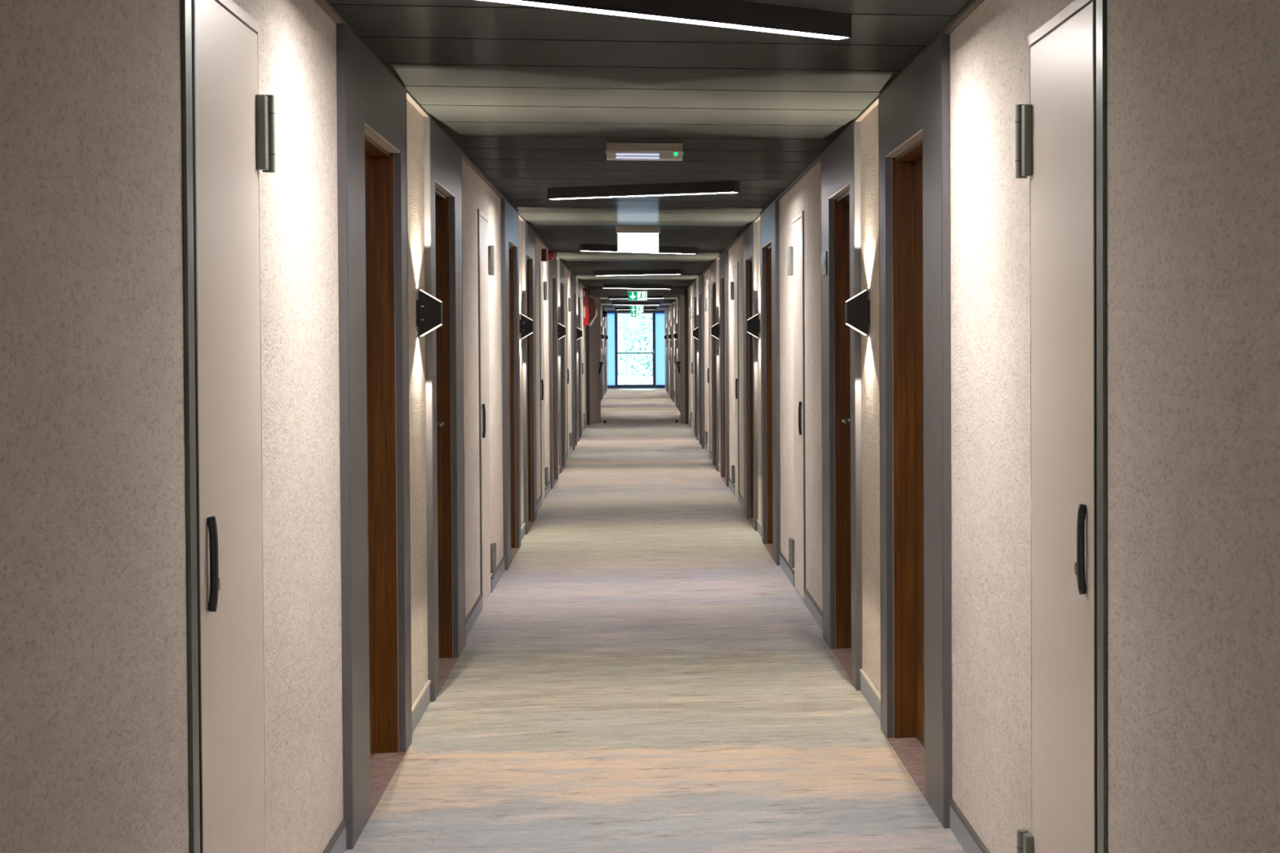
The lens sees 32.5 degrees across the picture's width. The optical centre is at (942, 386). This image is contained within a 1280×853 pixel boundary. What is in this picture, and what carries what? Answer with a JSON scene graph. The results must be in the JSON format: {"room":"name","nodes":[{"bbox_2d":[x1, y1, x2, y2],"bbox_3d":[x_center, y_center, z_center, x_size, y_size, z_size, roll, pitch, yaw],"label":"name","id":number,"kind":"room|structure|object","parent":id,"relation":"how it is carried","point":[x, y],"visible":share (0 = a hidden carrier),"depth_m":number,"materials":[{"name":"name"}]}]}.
{"room":"hotel corridor","nodes":[
{"label":"hotel corridor","id":0,"kind":"room"},
{"bbox_2d":[0,0,607,852],"bbox_3d":[-5.328,-0.367,30.300,0.300,2.400,74.500,0,1,-8],"label":"wall","id":1,"kind":"structure","parent":0,"point":[94,686],"depth_m":3.76,"materials":[{"name":"paint"}]},
{"bbox_2d":[180,0,275,852],"bbox_3d":[-1.508,0.280,4.515,0.096,2.198,0.862,0,1,-8],"label":"door","id":2,"kind":"structure","parent":1,"relation":"in","point":[228,128],"depth_m":4.45,"materials":[{"name":"beige wood"}]},
{"bbox_2d":[322,818,347,852],"bbox_3d":[-1.636,1.311,5.591,0.012,0.090,1.325,0,1,-8],"label":"baseboard","id":3,"kind":"structure","parent":1,"relation":"attached to","point":[337,844],"depth_m":6.10,"materials":[{"name":"grey"}]},
{"bbox_2d":[336,23,412,849],"bbox_3d":[-1.940,0.132,7.046,0.216,2.388,1.690,0,1,-8],"label":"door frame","id":4,"kind":"structure","parent":1,"relation":"in","point":[371,102],"depth_m":7.52,"materials":[{"name":"grey wood"}]},
{"bbox_2d":[411,680,431,733],"bbox_3d":[-2.032,1.253,8.365,0.012,0.090,0.900,0,1,-8],"label":"baseboard","id":5,"kind":"structure","parent":1,"relation":"attached to","point":[422,701],"depth_m":8.43,"materials":[{"name":"grey wood"}]},
{"bbox_2d":[416,289,442,336],"bbox_3d":[-2.016,-0.290,8.476,0.094,0.184,0.090,0,1,-8],"label":"wall sconce","id":6,"kind":"object","parent":1,"relation":"attached to","point":[428,308],"visible":1,"depth_m":8.43,"materials":[{"name":"black metal"}]},
{"bbox_2d":[423,116,465,702],"bbox_3d":[-2.302,0.078,9.585,0.216,2.388,1.640,0,1,-8],"label":"door","id":7,"kind":"structure","parent":1,"relation":"in","point":[442,159],"depth_m":9.98,"materials":[{"name":"wood"}]},
{"bbox_2d":[314,0,607,311],"bbox_3d":[-5.172,-1.562,30.297,0.022,0.012,74.500,0,1,-8],"label":"trim","id":8,"kind":"structure","parent":1,"relation":"attached to","point":[324,5],"depth_m":8.47,"materials":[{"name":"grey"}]},
{"bbox_2d":[465,593,483,639],"bbox_3d":[-2.427,1.194,11.131,0.012,0.090,1.410,0,1,-8],"label":"baseboard","id":9,"kind":"structure","parent":1,"relation":"attached to","point":[477,608],"depth_m":11.20,"materials":[{"name":"grey"}]},
{"bbox_2d":[477,208,496,606],"bbox_3d":[-2.607,0.117,12.215,0.096,2.198,0.862,0,1,-8],"label":"door","id":10,"kind":"structure","parent":1,"relation":"in","point":[486,253],"depth_m":12.20,"materials":[{"name":"beige wood"}]},
{"bbox_2d":[490,556,505,592],"bbox_3d":[-2.730,1.149,13.252,0.012,0.090,1.245,0,1,-8],"label":"baseboard","id":11,"kind":"structure","parent":1,"relation":"attached to","point":[495,578],"depth_m":13.16,"materials":[{"name":"grey"}]},
{"bbox_2d":[500,199,520,570],"bbox_3d":[-3.028,-0.030,14.667,0.216,2.388,1.690,0,1,-8],"label":"door","id":12,"kind":"structure","parent":1,"relation":"in","point":[509,216],"depth_m":15.04,"materials":[{"name":"silver metal"}]},
{"bbox_2d":[520,523,525,541],"bbox_3d":[-3.120,1.091,15.986,0.012,0.090,0.900,0,1,-8],"label":"baseboard","id":13,"kind":"structure","parent":1,"relation":"attached to","point":[522,528],"depth_m":16.14,"materials":[{"name":"grey"}]},
{"bbox_2d":[520,314,533,338],"bbox_3d":[-3.104,-0.452,16.097,0.094,0.184,0.090,0,1,-8],"label":"wall sconce","id":14,"kind":"object","parent":1,"relation":"attached to","point":[526,323],"visible":0.99,"depth_m":16.06,"materials":[{"name":"black metal"}]},
{"bbox_2d":[521,221,537,534],"bbox_3d":[-3.390,-0.084,17.206,0.216,2.388,1.640,0,1,-8],"label":"door","id":15,"kind":"structure","parent":1,"relation":"in","point":[528,266],"depth_m":17.60,"materials":[{"name":"silver metal"}]},
{"bbox_2d":[537,494,542,512],"bbox_3d":[-3.515,1.032,18.752,0.012,0.090,1.410,0,1,-8],"label":"baseboard","id":16,"kind":"structure","parent":1,"relation":"attached to","point":[540,500],"depth_m":18.94,"materials":[{"name":"grey"}]},
{"bbox_2d":[539,261,548,502],"bbox_3d":[-3.695,-0.045,19.836,0.096,2.198,0.862,0,1,-8],"label":"door","id":17,"kind":"structure","parent":1,"relation":"in","point":[543,285],"depth_m":19.80,"materials":[{"name":"grey metal"}]},
{"bbox_2d":[544,480,551,497],"bbox_3d":[-3.818,0.988,20.873,0.012,0.090,1.245,0,1,-8],"label":"baseboard","id":18,"kind":"structure","parent":1,"relation":"attached to","point":[548,488],"depth_m":20.86,"materials":[{"name":"grey wood"}]},
{"bbox_2d":[541,248,554,261],"bbox_3d":[-3.643,-1.218,19.914,0.115,0.110,0.120,0,1,-8],"label":"fire alarm","id":19,"kind":"object","parent":1,"relation":"attached to","point":[546,255],"visible":1,"depth_m":19.86,"materials":[{"name":"red plastic"}]},
{"bbox_2d":[548,253,558,488],"bbox_3d":[-4.115,-0.192,22.288,0.216,2.388,1.690,0,1,-8],"label":"door","id":20,"kind":"structure","parent":1,"relation":"in","point":[553,295],"depth_m":22.25,"materials":[{"name":"silver metal"}]},
{"bbox_2d":[557,259,565,473],"bbox_3d":[-4.478,-0.245,24.827,0.216,2.388,1.640,0,1,-8],"label":"door","id":21,"kind":"structure","parent":1,"relation":"in","point":[561,266],"depth_m":25.22,"materials":[{"name":"silver metal"}]},
{"bbox_2d":[557,323,565,339],"bbox_3d":[-4.192,-0.613,23.718,0.094,0.184,0.090,0,1,-8],"label":"wall sconce","id":22,"kind":"object","parent":1,"relation":"attached to","point":[561,329],"visible":0.92,"depth_m":23.68,"materials":[{"name":"black metal"}]},
{"bbox_2d":[565,451,568,462],"bbox_3d":[-4.603,0.871,26.373,0.012,0.090,1.410,0,1,-8],"label":"baseboard","id":23,"kind":"structure","parent":1,"relation":"attached to","point":[566,453],"depth_m":26.66,"materials":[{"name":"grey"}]},
{"bbox_2d":[565,283,572,456],"bbox_3d":[-4.782,-0.206,27.457,0.096,2.198,0.862,0,1,-8],"label":"door","id":24,"kind":"structure","parent":1,"relation":"in","point":[568,300],"depth_m":27.48,"materials":[{"name":"grey metal"}]},
{"bbox_2d":[570,273,577,450],"bbox_3d":[-5.203,-0.353,29.909,0.216,2.388,1.690,0,1,-8],"label":"door","id":25,"kind":"structure","parent":1,"relation":"in","point":[573,278],"depth_m":29.41,"materials":[{"name":"wood"}]},
{"bbox_2d":[576,279,581,441],"bbox_3d":[-5.566,-0.407,32.448,0.216,2.388,1.640,0,1,-8],"label":"door","id":26,"kind":"structure","parent":1,"relation":"in","point":[578,282],"depth_m":32.84,"materials":[{"name":"silver metal"}]},
{"bbox_2d":[576,327,582,339],"bbox_3d":[-5.280,-0.775,31.339,0.094,0.184,0.090,0,1,-8],"label":"wall sconce","id":27,"kind":"object","parent":1,"relation":"attached to","point":[579,332],"visible":0.93,"depth_m":31.30,"materials":[{"name":"black metal"}]},
{"bbox_2d":[581,296,585,430],"bbox_3d":[-5.870,-0.368,35.078,0.096,2.198,0.862,0,1,-8],"label":"door","id":28,"kind":"structure","parent":1,"relation":"in","point":[582,307],"depth_m":35.04,"materials":[{"name":"grey metal"}]},
{"bbox_2d":[583,419,586,430],"bbox_3d":[-6.078,0.652,36.709,0.012,0.090,2.445,0,1,-8],"label":"baseboard","id":29,"kind":"structure","parent":1,"relation":"attached to","point":[585,424],"depth_m":36.84,"materials":[{"name":"grey"}]},
{"bbox_2d":[582,288,588,325],"bbox_3d":[-5.941,-1.337,35.918,0.085,0.620,0.165,0,1,-8],"label":"fire alarm box","id":30,"kind":"object","parent":1,"relation":"attached to","point":[585,320],"visible":0.96,"depth_m":35.84,"materials":[{"name":"red metal"}]},
{"bbox_2d":[584,297,597,325],"bbox_3d":[-6.039,-1.292,37.070,0.215,0.480,0.040,0,1,-8],"label":"fire sign","id":31,"kind":"object","parent":1,"relation":"attached to","point":[591,304],"visible":0.63,"depth_m":37.06,"materials":[{"name":"red plastic"}]},
{"bbox_2d":[600,303,601,400],"bbox_3d":[-8.467,-0.838,52.772,0.216,2.388,1.690,0,1,-8],"label":"door","id":32,"kind":"structure","parent":1,"relation":"in","point":[600,304],"depth_m":53.42,"materials":[{"name":"grey wood"}]},
{"bbox_2d":[600,305,603,399],"bbox_3d":[-8.829,-0.891,55.311,0.216,2.388,1.640,0,1,-8],"label":"door","id":33,"kind":"structure","parent":1,"relation":"in","point":[601,305],"depth_m":55.70,"materials":[{"name":"grey wood"}]},
{"bbox_2d":[602,317,604,391],"bbox_3d":[-9.134,-0.852,57.942,0.096,2.198,0.862,0,1,-8],"label":"door","id":34,"kind":"structure","parent":1,"relation":"in","point":[602,317],"depth_m":58.08,"materials":[{"name":"wood"}]},
{"bbox_2d":[603,308,605,394],"bbox_3d":[-9.555,-0.999,60.393,0.216,2.388,1.690,0,1,-8],"label":"door","id":35,"kind":"structure","parent":1,"relation":"in","point":[604,327],"depth_m":59.60,"materials":[{"name":"grey wood"}]},
{"bbox_2d":[602,310,607,317],"bbox_3d":[-8.957,-1.938,57.180,0.125,0.198,0.198,0,1,-8],"label":"loudspeaker","id":36,"kind":"object","parent":1,"relation":"attached to","point":[604,313],"visible":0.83,"depth_m":57.12,"materials":[{"name":"black plastic"}]},
{"bbox_2d":[604,309,606,392],"bbox_3d":[-9.917,-1.053,62.932,0.216,2.388,1.640,0,1,-8],"label":"door","id":37,"kind":"structure","parent":1,"relation":"in","point":[605,309],"depth_m":63.33,"materials":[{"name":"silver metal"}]},
{"bbox_2d":[586,288,688,425],"bbox_3d":[-5.446,-0.544,38.504,1.785,2.400,0.920,0,1,-8],"label":"door frame","id":38,"kind":"structure","parent":1,"relation":"in","point":[593,363],"depth_m":38.27,"materials":[{"name":"grey"}]},
{"bbox_2d":[326,0,972,311],"bbox_3d":[-4.300,-1.633,30.420,2.400,0.120,74.500,0,1,-8],"label":"ceiling","id":39,"kind":"structure","parent":0,"point":[535,97],"depth_m":8.23,"materials":[{"name":"grey metal"}]},
{"bbox_2d":[578,244,617,252],"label":"ceiling light","id":40,"kind":"object","parent":39,"relation":"attached to","point":[614,248],"depth_m":20.59,"materials":[{"name":"black metal"}]},
{"bbox_2d":[615,307,630,310],"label":"ceiling light","id":41,"kind":"object","parent":39,"relation":"attached to","point":[628,308],"depth_m":59.11,"materials":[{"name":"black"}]},
{"bbox_2d":[616,310,654,312],"bbox_3d":[-9.195,-2.267,64.717,1.300,0.067,0.068,-1,2,-40],"label":"ceiling light","id":42,"kind":"object","parent":39,"relation":"attached to","point":[617,311],"visible":0.75,"depth_m":64.53,"materials":[{"name":"black"}]},
{"bbox_2d":[612,302,660,305],"bbox_3d":[-7.274,-1.981,51.256,1.300,0.067,0.068,-1,2,-40],"label":"ceiling light","id":43,"kind":"object","parent":39,"relation":"attached to","point":[613,303],"visible":1,"depth_m":51.23,"materials":[{"name":"black"}]},
{"bbox_2d":[631,311,641,316],"bbox_3d":[-9.015,-2.168,63.532,0.330,0.213,0.060,0,1,-8],"label":"exit sign","id":44,"kind":"object","parent":39,"relation":"hanging from","point":[633,313],"visible":0.62,"depth_m":63.53,"materials":[{"name":"green plastic"}]},
{"bbox_2d":[601,284,671,288],"bbox_3d":[-4.992,-1.642,35.272,1.300,0.067,0.068,-1,2,-40],"label":"ceiling light","id":45,"kind":"object","parent":39,"relation":"attached to","point":[603,286],"visible":1,"depth_m":35.23,"materials":[{"name":"black"}]},
{"bbox_2d":[608,295,665,298],"bbox_3d":[-6.172,-1.818,43.536,1.300,0.067,0.068,0,1,24],"label":"ceiling light","id":46,"kind":"object","parent":39,"relation":"attached to","point":[609,296],"visible":0.64,"depth_m":43.59,"materials":[{"name":"black"}]},
{"bbox_2d":[629,305,644,311],"bbox_3d":[-7.518,-1.946,53.041,0.355,0.213,0.060,0,1,-8],"label":"exit sign","id":47,"kind":"object","parent":39,"relation":"hanging from","point":[633,308],"visible":0.84,"depth_m":53.03,"materials":[{"name":"green plastic"}]},
{"bbox_2d":[626,288,648,300],"bbox_3d":[-5.335,-1.622,37.749,0.355,0.213,0.060,0,1,-8],"label":"exit sign","id":48,"kind":"object","parent":39,"relation":"hanging from","point":[633,294],"visible":0.93,"depth_m":37.73,"materials":[{"name":"green plastic"}]},
{"bbox_2d":[615,225,660,252],"bbox_3d":[-2.444,-1.189,17.327,0.352,0.213,0.060,0,1,-8],"label":"exit sign","id":49,"kind":"object","parent":39,"relation":"hanging from","point":[631,238],"visible":1,"depth_m":17.31,"materials":[{"name":"white plastic"}]},
{"bbox_2d":[594,269,682,275],"bbox_3d":[-3.961,-1.489,28.047,1.300,0.067,0.068,0,1,24],"label":"ceiling light","id":50,"kind":"object","parent":39,"relation":"attached to","point":[642,272],"visible":1,"depth_m":28.00,"materials":[{"name":"black"}]},
{"bbox_2d":[547,180,739,199],"bbox_3d":[-1.780,-1.166,12.775,1.300,0.067,0.069,0,1,25],"label":"ceiling light","id":51,"kind":"object","parent":39,"relation":"attached to","point":[729,186],"visible":1,"depth_m":12.73,"materials":[{"name":"black"}]},
{"bbox_2d":[604,142,684,160],"bbox_3d":[-1.399,-1.106,10.132,0.364,0.074,0.114,0,1,-8],"label":"emergency light","id":52,"kind":"object","parent":39,"relation":"attached to","point":[615,151],"visible":1,"depth_m":10.08,"materials":[{"name":"beige plastic"}]},
{"bbox_2d":[604,150,684,160],"bbox_3d":[-1.399,-1.088,10.133,0.364,0.038,0.112,0,1,-8],"label":"diffuser","id":53,"kind":"object","parent":52,"relation":"attached to","point":[637,155],"depth_m":10.08,"materials":[{"name":"white plastic"}]},
{"bbox_2d":[643,306,657,309],"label":"ceiling light","id":54,"kind":"object","parent":39,"relation":"attached to","point":[644,308],"depth_m":58.76,"materials":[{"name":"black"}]},
{"bbox_2d":[477,0,851,39],"bbox_3d":[-0.775,-1.016,5.728,1.300,0.067,0.068,-1,2,-40],"label":"ceiling light","id":55,"kind":"object","parent":39,"relation":"attached to","point":[731,14],"visible":1,"depth_m":5.85,"materials":[{"name":"black metal"}]},
{"bbox_2d":[636,245,697,253],"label":"ceiling light","id":56,"kind":"object","parent":39,"relation":"attached to","point":[668,250],"depth_m":21.17,"materials":[{"name":"black metal"}]},
{"bbox_2d":[344,388,965,852],"bbox_3d":[-4.287,0.887,30.435,2.500,0.120,74.820,0,1,-8],"label":"floor","id":57,"kind":"structure","parent":0,"point":[642,674],"depth_m":8.64,"materials":[{"name":"carpet"}]},
{"bbox_2d":[664,0,1279,852],"bbox_3d":[-3.264,-0.380,30.595,0.300,2.400,74.500,0,1,-8],"label":"wall","id":58,"kind":"structure","parent":0,"point":[1193,86],"depth_m":4.02,"materials":[{"name":"paint"}]},
{"bbox_2d":[665,309,666,391],"bbox_3d":[-7.988,-1.065,63.207,0.216,2.388,1.640,0,1,-8],"label":"door","id":59,"kind":"structure","parent":58,"relation":"in","point":[666,309],"depth_m":63.49,"materials":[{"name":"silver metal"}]},
{"bbox_2d":[666,307,668,394],"bbox_3d":[-7.626,-1.011,60.668,0.216,2.388,1.690,0,1,-8],"label":"door","id":60,"kind":"structure","parent":58,"relation":"in","point":[668,308],"depth_m":60.33,"materials":[{"name":"grey wood"}]},
{"bbox_2d":[667,320,670,395],"bbox_3d":[-7.343,-0.863,58.197,0.096,2.198,0.862,0,1,-8],"label":"door","id":61,"kind":"structure","parent":58,"relation":"in","point":[668,321],"depth_m":58.17,"materials":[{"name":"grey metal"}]},
{"bbox_2d":[669,305,671,399],"bbox_3d":[-6.900,-0.903,55.586,0.216,2.388,1.640,0,1,-8],"label":"door","id":62,"kind":"structure","parent":58,"relation":"in","point":[670,305],"depth_m":55.96,"materials":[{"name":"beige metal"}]},
{"bbox_2d":[671,303,674,401],"bbox_3d":[-6.538,-0.849,53.047,0.216,2.388,1.690,0,1,-8],"label":"door","id":63,"kind":"structure","parent":58,"relation":"in","point":[672,304],"depth_m":52.57,"materials":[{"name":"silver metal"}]},
{"bbox_2d":[672,310,675,400],"bbox_3d":[-6.255,-0.702,50.576,0.096,2.198,0.862,0,1,-8],"label":"door","id":64,"kind":"structure","parent":58,"relation":"in","point":[673,318],"depth_m":50.67,"materials":[{"name":"wood"}]},
{"bbox_2d":[673,332,677,339],"bbox_3d":[-5.781,-1.108,46.820,0.094,0.184,0.090,0,1,-8],"label":"wall sconce","id":65,"kind":"object","parent":58,"relation":"attached to","point":[675,335],"visible":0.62,"depth_m":46.78,"materials":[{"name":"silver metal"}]},
{"bbox_2d":[675,299,677,408],"bbox_3d":[-5.812,-0.742,47.965,0.216,2.388,1.640,0,1,-8],"label":"door","id":66,"kind":"structure","parent":58,"relation":"in","point":[676,300],"depth_m":48.33,"materials":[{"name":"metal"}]},
{"bbox_2d":[677,297,679,412],"bbox_3d":[-5.450,-0.688,45.426,0.216,2.388,1.690,0,1,-8],"label":"door","id":67,"kind":"structure","parent":58,"relation":"in","point":[678,298],"depth_m":45.62,"materials":[{"name":"wood"}]},
{"bbox_2d":[688,418,692,430],"bbox_3d":[-4.323,0.641,36.959,0.012,0.090,2.445,0,1,-8],"label":"baseboard","id":68,"kind":"structure","parent":58,"relation":"attached to","point":[689,423],"depth_m":36.77,"materials":[{"name":"grey"}]},
{"bbox_2d":[689,296,693,430],"bbox_3d":[-4.079,-0.379,35.334,0.096,2.198,0.862,0,1,-8],"label":"door","id":69,"kind":"structure","parent":58,"relation":"in","point":[691,414],"depth_m":35.32,"materials":[{"name":"grey metal"}]},
{"bbox_2d":[693,327,698,339],"bbox_3d":[-3.606,-0.785,31.578,0.094,0.184,0.090,0,1,-8],"label":"wall sconce","id":70,"kind":"object","parent":58,"relation":"attached to","point":[695,332],"visible":0.94,"depth_m":31.54,"materials":[{"name":"black metal"}]},
{"bbox_2d":[693,279,698,440],"bbox_3d":[-3.637,-0.419,32.723,0.216,2.388,1.640,0,1,-8],"label":"door","id":71,"kind":"structure","parent":58,"relation":"in","point":[695,282],"depth_m":33.09,"materials":[{"name":"silver metal"}]},
{"bbox_2d":[697,273,704,448],"bbox_3d":[-3.274,-0.365,30.184,0.216,2.388,1.690,0,1,-8],"label":"door","id":72,"kind":"structure","parent":58,"relation":"in","point":[701,326],"depth_m":29.72,"materials":[{"name":"wood"}]},
{"bbox_2d":[703,442,707,453],"bbox_3d":[-3.150,0.815,28.744,0.012,0.090,1.245,0,1,-8],"label":"baseboard","id":73,"kind":"structure","parent":58,"relation":"attached to","point":[705,446],"depth_m":28.57,"materials":[{"name":"grey"}]},
{"bbox_2d":[704,283,710,454],"bbox_3d":[-2.991,-0.217,27.713,0.096,2.198,0.862,0,1,-8],"label":"door","id":74,"kind":"structure","parent":58,"relation":"in","point":[706,300],"depth_m":27.65,"materials":[{"name":"grey metal"}]},
{"bbox_2d":[709,449,711,460],"bbox_3d":[-2.848,0.860,26.624,0.012,0.090,1.410,0,1,-8],"label":"baseboard","id":75,"kind":"structure","parent":58,"relation":"attached to","point":[710,452],"depth_m":26.91,"materials":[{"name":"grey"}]},
{"bbox_2d":[711,259,719,471],"bbox_3d":[-2.549,-0.257,25.102,0.216,2.388,1.640,0,1,-8],"label":"door","id":76,"kind":"structure","parent":58,"relation":"in","point":[714,266],"depth_m":25.47,"materials":[{"name":"silver metal"}]},
{"bbox_2d":[711,322,719,338],"bbox_3d":[-2.518,-0.624,23.957,0.094,0.184,0.090,0,1,-8],"label":"wall sconce","id":77,"kind":"object","parent":58,"relation":"attached to","point":[715,332],"visible":0.97,"depth_m":23.91,"materials":[{"name":"black metal"}]},
{"bbox_2d":[719,249,729,486],"bbox_3d":[-2.187,-0.203,22.563,0.216,2.388,1.690,0,1,-8],"label":"door","id":78,"kind":"structure","parent":58,"relation":"in","point":[723,258],"depth_m":22.63,"materials":[{"name":"grey wood"}]},
{"bbox_2d":[728,478,735,495],"bbox_3d":[-2.062,0.977,21.123,0.012,0.090,1.245,0,1,-8],"label":"baseboard","id":79,"kind":"structure","parent":58,"relation":"attached to","point":[731,486],"depth_m":21.05,"materials":[{"name":"grey"}]},
{"bbox_2d":[730,261,739,502],"bbox_3d":[-1.903,-0.056,20.092,0.096,2.198,0.862,0,1,-8],"label":"door","id":80,"kind":"structure","parent":58,"relation":"in","point":[734,285],"depth_m":20.07,"materials":[{"name":"grey metal"}]},
{"bbox_2d":[737,492,744,510],"bbox_3d":[-1.760,1.022,19.003,0.012,0.090,1.410,0,1,-8],"label":"baseboard","id":81,"kind":"structure","parent":58,"relation":"attached to","point":[741,500],"depth_m":19.12,"materials":[{"name":"grey"}]},
{"bbox_2d":[742,222,758,531],"bbox_3d":[-1.461,-0.096,17.481,0.216,2.388,1.640,0,1,-8],"label":"door","id":82,"kind":"structure","parent":58,"relation":"in","point":[749,235],"depth_m":17.85,"materials":[{"name":"grey wood"}]},
{"bbox_2d":[746,313,759,337],"bbox_3d":[-1.430,-0.462,16.336,0.094,0.184,0.090,0,1,-8],"label":"wall sconce","id":83,"kind":"object","parent":58,"relation":"attached to","point":[753,323],"visible":1,"depth_m":16.30,"materials":[{"name":"black metal"}]},
{"bbox_2d":[756,519,761,537],"bbox_3d":[-1.365,1.080,16.236,0.012,0.090,0.900,0,1,-8],"label":"baseboard","id":84,"kind":"structure","parent":58,"relation":"attached to","point":[759,524],"depth_m":16.38,"materials":[{"name":"grey"}]},
{"bbox_2d":[760,200,780,565],"bbox_3d":[-1.099,-0.042,14.942,0.216,2.388,1.690,0,1,-8],"label":"door","id":85,"kind":"structure","parent":58,"relation":"in","point":[769,219],"depth_m":15.45,"materials":[{"name":"grey wood"}]},
{"bbox_2d":[778,551,795,586],"bbox_3d":[-0.975,1.138,13.502,0.012,0.090,1.245,0,1,-8],"label":"baseboard","id":86,"kind":"structure","parent":58,"relation":"attached to","point":[788,571],"depth_m":13.46,"materials":[{"name":"grey wood"}]},
{"bbox_2d":[786,210,805,599],"bbox_3d":[-0.816,0.106,12.471,0.096,2.198,0.862,0,1,-8],"label":"door","id":87,"kind":"structure","parent":58,"relation":"in","point":[795,254],"depth_m":12.43,"materials":[{"name":"grey metal"}]},
{"bbox_2d":[803,587,822,631],"bbox_3d":[-0.672,1.183,11.382,0.012,0.090,1.410,0,1,-8],"label":"baseboard","id":88,"kind":"structure","parent":58,"relation":"attached to","point":[812,606],"depth_m":11.44,"materials":[{"name":"grey wood"}]},
{"bbox_2d":[663,0,984,311],"bbox_3d":[-3.427,-1.573,30.546,0.022,0.012,74.500,0,1,-8],"label":"trim","id":89,"kind":"structure","parent":58,"relation":"attached to","point":[973,5],"depth_m":8.47,"materials":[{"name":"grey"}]},
{"bbox_2d":[820,121,862,690],"bbox_3d":[-0.373,0.066,9.860,0.216,2.388,1.640,0,1,-8],"label":"door","id":90,"kind":"structure","parent":58,"relation":"in","point":[840,163],"depth_m":10.24,"materials":[{"name":"grey wood"}]},
{"bbox_2d":[820,251,827,276],"bbox_3d":[-0.573,-0.595,10.439,0.010,0.115,0.270,0,1,-8],"label":"room sign","id":91,"kind":"object","parent":90,"relation":"attached to","point":[824,255],"visible":1,"depth_m":10.39,"materials":[{"name":"grey metal"}]},
{"bbox_2d":[844,289,870,335],"bbox_3d":[-0.342,-0.300,8.715,0.094,0.184,0.090,0,1,-8],"label":"wall sconce","id":92,"kind":"object","parent":58,"relation":"attached to","point":[857,308],"visible":1,"depth_m":8.67,"materials":[{"name":"black metal"}]},
{"bbox_2d":[859,669,880,721],"bbox_3d":[-0.277,1.242,8.615,0.012,0.090,0.900,0,1,-8],"label":"baseboard","id":93,"kind":"structure","parent":58,"relation":"attached to","point":[868,689],"depth_m":8.67,"materials":[{"name":"grey wood"}]},
{"bbox_2d":[878,34,951,828],"bbox_3d":[-0.011,0.120,7.321,0.216,2.388,1.690,0,1,-8],"label":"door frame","id":94,"kind":"structure","parent":58,"relation":"in","point":[914,234],"depth_m":7.74,"materials":[{"name":"grey wood"}]},
{"bbox_2d":[948,798,990,852],"bbox_3d":[0.119,1.301,5.841,0.012,0.090,1.325,0,1,-8],"label":"baseboard","id":95,"kind":"structure","parent":58,"relation":"attached to","point":[968,839],"depth_m":6.21,"materials":[{"name":"grey"}]},
{"bbox_2d":[1014,0,1107,852],"bbox_3d":[0.284,0.269,4.771,0.096,2.198,0.862,0,1,-8],"label":"door","id":96,"kind":"structure","parent":58,"relation":"in","point":[1061,135],"depth_m":4.71,"materials":[{"name":"beige wood"}]},
{"bbox_3d":[-9.567,-1.156,67.375,2.400,2.400,0.120,0,1,-8],"label":"wall","id":97,"kind":"structure","parent":0,"visible":0},
{"bbox_2d":[607,311,665,388],"bbox_3d":[-9.558,-1.155,67.307,1.785,2.400,0.157,0,1,-8],"label":"window","id":98,"kind":"structure","parent":97,"relation":"in","point":[658,317],"depth_m":67.35,"materials":[{"name":"blue glass"}]},
{"label":"outside","id":99,"kind":"structure","parent":0,"visible":0},
{"bbox_2d":[617,375,653,384],"bbox_3d":[-12.388,-0.051,87.203,28.000,0.150,39.880,0,1,-8],"label":"ground","id":100,"kind":"structure","parent":99,"point":[633,381],"depth_m":93.93,"materials":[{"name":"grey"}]},
{"bbox_2d":[617,313,653,384],"bbox_3d":[-10.597,-1.727,72.230,3.012,4.265,2.285,0,1,-8],"label":"tree","id":101,"kind":"object","parent":100,"relation":"on","point":[625,338],"visible":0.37,"depth_m":72.19,"materials":[{"name":"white plant"}]},
{"bbox_2d":[619,315,653,384],"bbox_3d":[-9.904,-1.457,75.839,2.883,4.237,2.289,0,1,-8],"label":"tree","id":102,"kind":"object","parent":100,"relation":"on","point":[646,337],"visible":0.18,"depth_m":75.71,"materials":[{"name":"teal plant"}]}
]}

